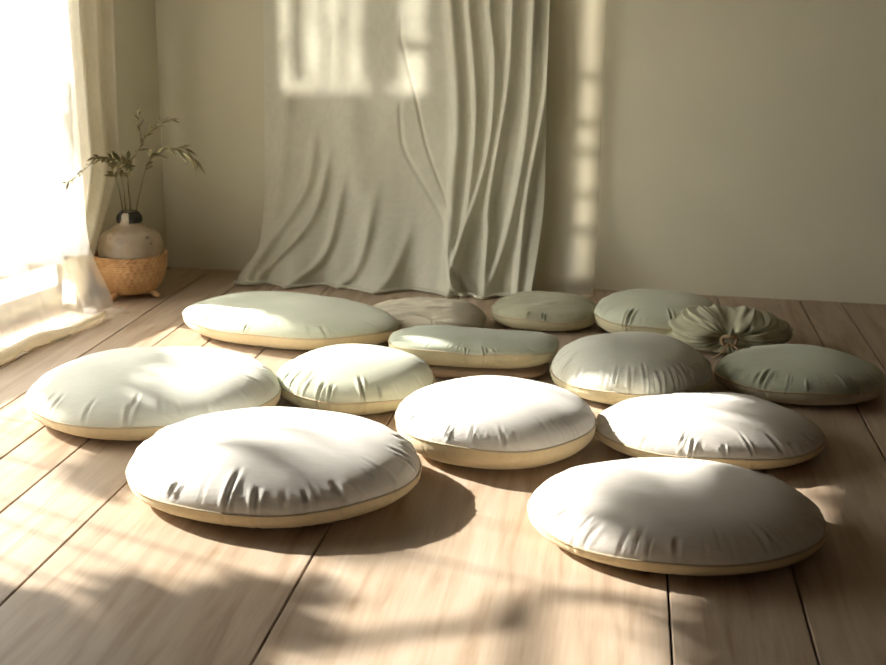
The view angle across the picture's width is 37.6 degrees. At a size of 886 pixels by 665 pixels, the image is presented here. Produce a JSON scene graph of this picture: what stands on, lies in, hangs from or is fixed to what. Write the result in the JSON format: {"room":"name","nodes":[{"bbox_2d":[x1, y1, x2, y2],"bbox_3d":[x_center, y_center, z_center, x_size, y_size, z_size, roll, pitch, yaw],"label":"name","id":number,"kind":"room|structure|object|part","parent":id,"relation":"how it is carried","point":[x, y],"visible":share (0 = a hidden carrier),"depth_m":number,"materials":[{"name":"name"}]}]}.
{"room":"meditation room","nodes":[
{"label":"meditation room","id":0,"kind":"room"},
{"bbox_2d":[0,0,166,327],"bbox_3d":[-2.169,-0.728,1.827,0.100,2.660,6.800,6,16,19],"label":"wall","id":1,"kind":"structure","parent":0,"point":[135,33],"depth_m":4.68,"materials":[{"name":"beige paint"}]},
{"bbox_2d":[0,0,84,312],"bbox_3d":[-1.609,-0.564,3.430,0.145,1.355,2.020,6,16,19],"label":"window","id":2,"kind":"structure","parent":1,"relation":"in","point":[49,249],"depth_m":4.31,"materials":[{"name":"white paint"}]},
{"bbox_3d":[-1.614,-0.073,3.559,0.145,0.070,2.020,6,16,19],"label":"sill","id":3,"kind":"part","parent":2,"relation":"part of","materials":[{"name":"white paint"}]},
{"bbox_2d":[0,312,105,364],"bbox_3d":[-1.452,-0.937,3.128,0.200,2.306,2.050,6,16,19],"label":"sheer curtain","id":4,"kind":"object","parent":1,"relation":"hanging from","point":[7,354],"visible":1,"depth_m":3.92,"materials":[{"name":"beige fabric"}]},
{"bbox_2d":[62,0,118,308],"bbox_3d":[-1.197,-1.230,4.232,0.061,2.297,0.354,5,15,15],"label":"curtain","id":5,"kind":"object","parent":1,"relation":"hanging from","point":[89,23],"visible":0.97,"depth_m":4.40,"materials":[{"name":"beige fabric"}]},
{"bbox_2d":[0,238,885,664],"bbox_3d":[0.441,0.601,1.972,6.400,0.060,6.800,3,15,8],"label":"floor","id":6,"kind":"structure","parent":0,"point":[456,570],"depth_m":2.45,"materials":[{"name":"brown wood"}]},
{"bbox_2d":[92,245,167,301],"bbox_3d":[-1.099,-0.207,4.564,0.267,0.155,0.267,3,15,8],"label":"basket","id":7,"kind":"object","parent":6,"relation":"on","point":[117,275],"visible":0.95,"depth_m":4.48,"materials":[{"name":"wicker"}]},
{"bbox_2d":[116,210,142,223],"bbox_3d":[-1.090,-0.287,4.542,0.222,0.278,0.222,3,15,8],"label":"vase neck","id":8,"kind":"object","parent":7,"relation":"in","point":[123,217],"visible":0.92,"depth_m":4.48,"materials":[{"name":"ceramic"}]},
{"bbox_2d":[61,109,204,259],"bbox_3d":[-1.109,-0.448,4.319,0.338,0.565,0.537,15,20,43],"label":"sprigs","id":9,"kind":"object","parent":8,"relation":"in","point":[116,163],"visible":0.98,"depth_m":4.41,"materials":[{"name":"green plant"}]},
{"bbox_3d":[-1.128,-0.531,4.229,0.017,0.056,0.429,3,15,9],"label":"stem","id":10,"kind":"part","parent":9,"relation":"part of","materials":[{"name":"plant"}]},
{"bbox_3d":[-1.118,-0.396,4.526,0.055,0.359,0.009,0,15,-1],"label":"stem","id":11,"kind":"part","parent":9,"relation":"part of","materials":[{"name":"plant"}]},
{"bbox_3d":[-1.110,-0.398,4.513,0.029,0.369,0.007,-2,15,-10],"label":"stem","id":12,"kind":"part","parent":9,"relation":"part of","materials":[{"name":"plant"}]},
{"bbox_3d":[-1.083,-0.406,4.507,0.019,0.388,0.009,14,20,41],"label":"stem","id":13,"kind":"part","parent":9,"relation":"part of","materials":[{"name":"plant"}]},
{"bbox_3d":[-1.045,-0.408,4.497,0.093,0.398,0.010,6,16,19],"label":"stem","id":14,"kind":"part","parent":9,"relation":"part of","materials":[{"name":"plant"}]},
{"bbox_3d":[-1.020,-0.640,4.418,0.132,0.152,0.007,5,15,16],"label":"stem","id":15,"kind":"part","parent":9,"relation":"part of","materials":[{"name":"plant"}]},
{"bbox_2d":[24,346,281,440],"bbox_3d":[-0.726,0.128,3.314,0.626,0.149,0.604,3,15,8],"label":"floor cushion","id":16,"kind":"object","parent":6,"relation":"on","point":[132,393],"visible":0.94,"depth_m":3.15,"materials":[{"name":"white fabric"}]},
{"bbox_2d":[125,407,421,527],"bbox_3d":[-0.363,0.267,2.820,0.638,0.140,0.580,3,15,8],"label":"floor cushion","id":17,"kind":"object","parent":6,"relation":"on","point":[255,467],"visible":1,"depth_m":2.66,"materials":[{"name":"white fabric"}]},
{"bbox_2d":[182,291,398,349],"bbox_3d":[-0.476,-0.045,4.065,0.710,0.107,0.478,3,15,8],"label":"floor cushion","id":18,"kind":"object","parent":6,"relation":"on","point":[273,319],"visible":0.99,"depth_m":3.92,"materials":[{"name":"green fabric"}]},
{"bbox_2d":[277,344,434,414],"bbox_3d":[-0.234,0.110,3.442,0.425,0.127,0.417,3,15,8],"label":"floor cushion","id":19,"kind":"object","parent":6,"relation":"on","point":[353,379],"visible":0.93,"depth_m":3.31,"materials":[{"name":"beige fabric"}]},
{"bbox_2d":[372,297,486,329],"bbox_3d":[-0.064,-0.061,4.165,0.413,0.093,0.334,3,15,8],"label":"floor cushion","id":20,"kind":"object","parent":6,"relation":"on","point":[416,311],"visible":0.62,"depth_m":4.09,"materials":[{"name":"beige fabric"}]},
{"bbox_2d":[429,363,549,378],"bbox_3d":[0.101,0.092,3.717,0.413,0.028,0.260,3,15,8],"label":"seat pad","id":21,"kind":"object","parent":6,"relation":"on","point":[439,371],"visible":0.2,"depth_m":3.62,"materials":[{"name":"beige fabric"}]},
{"bbox_2d":[388,325,559,368],"bbox_3d":[0.086,0.036,3.703,0.492,0.086,0.258,3,15,8],"label":"floor cushion","id":22,"kind":"object","parent":21,"relation":"on","point":[441,345],"visible":0.98,"depth_m":3.61,"materials":[{"name":"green fabric"}]},
{"bbox_2d":[395,375,596,469],"bbox_3d":[0.122,0.201,3.089,0.479,0.139,0.468,6,16,20],"label":"floor cushion","id":23,"kind":"object","parent":6,"relation":"on","point":[484,421],"visible":1,"depth_m":2.94,"materials":[{"name":"white fabric"}]},
{"bbox_2d":[490,291,595,330],"bbox_3d":[0.333,-0.077,4.233,0.361,0.096,0.318,3,15,8],"label":"floor cushion","id":24,"kind":"object","parent":6,"relation":"on","point":[526,310],"visible":0.97,"depth_m":4.13,"materials":[{"name":"green fabric"}]},
{"bbox_2d":[550,332,712,404],"bbox_3d":[0.512,0.084,3.537,0.441,0.144,0.454,3,15,8],"label":"floor cushion","id":25,"kind":"object","parent":6,"relation":"on","point":[608,368],"visible":0.98,"depth_m":3.40,"materials":[{"name":"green fabric"}]},
{"bbox_2d":[594,289,713,334],"bbox_3d":[0.686,-0.063,4.154,0.414,0.116,0.386,3,15,8],"label":"floor cushion","id":26,"kind":"object","parent":6,"relation":"on","point":[632,310],"visible":0.78,"depth_m":4.05,"materials":[{"name":"green fabric"}]},
{"bbox_2d":[527,457,827,575],"bbox_3d":[0.463,0.344,2.592,0.590,0.120,0.488,3,15,10],"label":"floor cushion","id":27,"kind":"object","parent":6,"relation":"on","point":[665,515],"visible":1,"depth_m":2.46,"materials":[{"name":"beige fabric"}]},
{"bbox_2d":[595,392,826,469],"bbox_3d":[0.631,0.220,3.099,0.544,0.105,0.439,1,15,3],"label":"floor cushion","id":28,"kind":"object","parent":6,"relation":"on","point":[746,431],"visible":0.97,"depth_m":2.98,"materials":[{"name":"beige fabric"}]},
{"bbox_2d":[665,304,792,358],"bbox_3d":[0.866,-0.009,3.933,0.382,0.126,0.291,3,15,8],"label":"cushion","id":29,"kind":"object","parent":6,"relation":"on","point":[714,328],"visible":0.9,"depth_m":3.85,"materials":[{"name":"green fabric"}]},
{"bbox_2d":[713,344,885,405],"bbox_3d":[0.972,0.106,3.542,0.459,0.105,0.389,2,15,4],"label":"floor cushion","id":30,"kind":"object","parent":6,"relation":"on","point":[797,374],"visible":0.97,"depth_m":3.42,"materials":[{"name":"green fabric"}]},
{"bbox_2d":[155,0,885,303],"bbox_3d":[1.447,-1.346,4.292,5.500,2.660,0.100,3,15,11],"label":"wall","id":31,"kind":"structure","parent":0,"point":[735,148],"depth_m":4.56,"materials":[{"name":"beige paint"}]},
{"bbox_2d":[233,0,549,298],"bbox_3d":[-0.040,-1.303,4.392,1.550,2.376,0.243,3,15,10],"label":"drape","id":32,"kind":"object","parent":31,"relation":"hanging from","point":[405,140],"visible":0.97,"depth_m":4.64,"materials":[{"name":"beige fabric"}]},
{"label":"outside","id":33,"kind":"structure","parent":0,"visible":0},
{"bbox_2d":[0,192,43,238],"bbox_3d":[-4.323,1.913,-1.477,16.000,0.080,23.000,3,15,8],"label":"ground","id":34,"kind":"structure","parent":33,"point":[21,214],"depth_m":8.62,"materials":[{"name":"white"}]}
]}

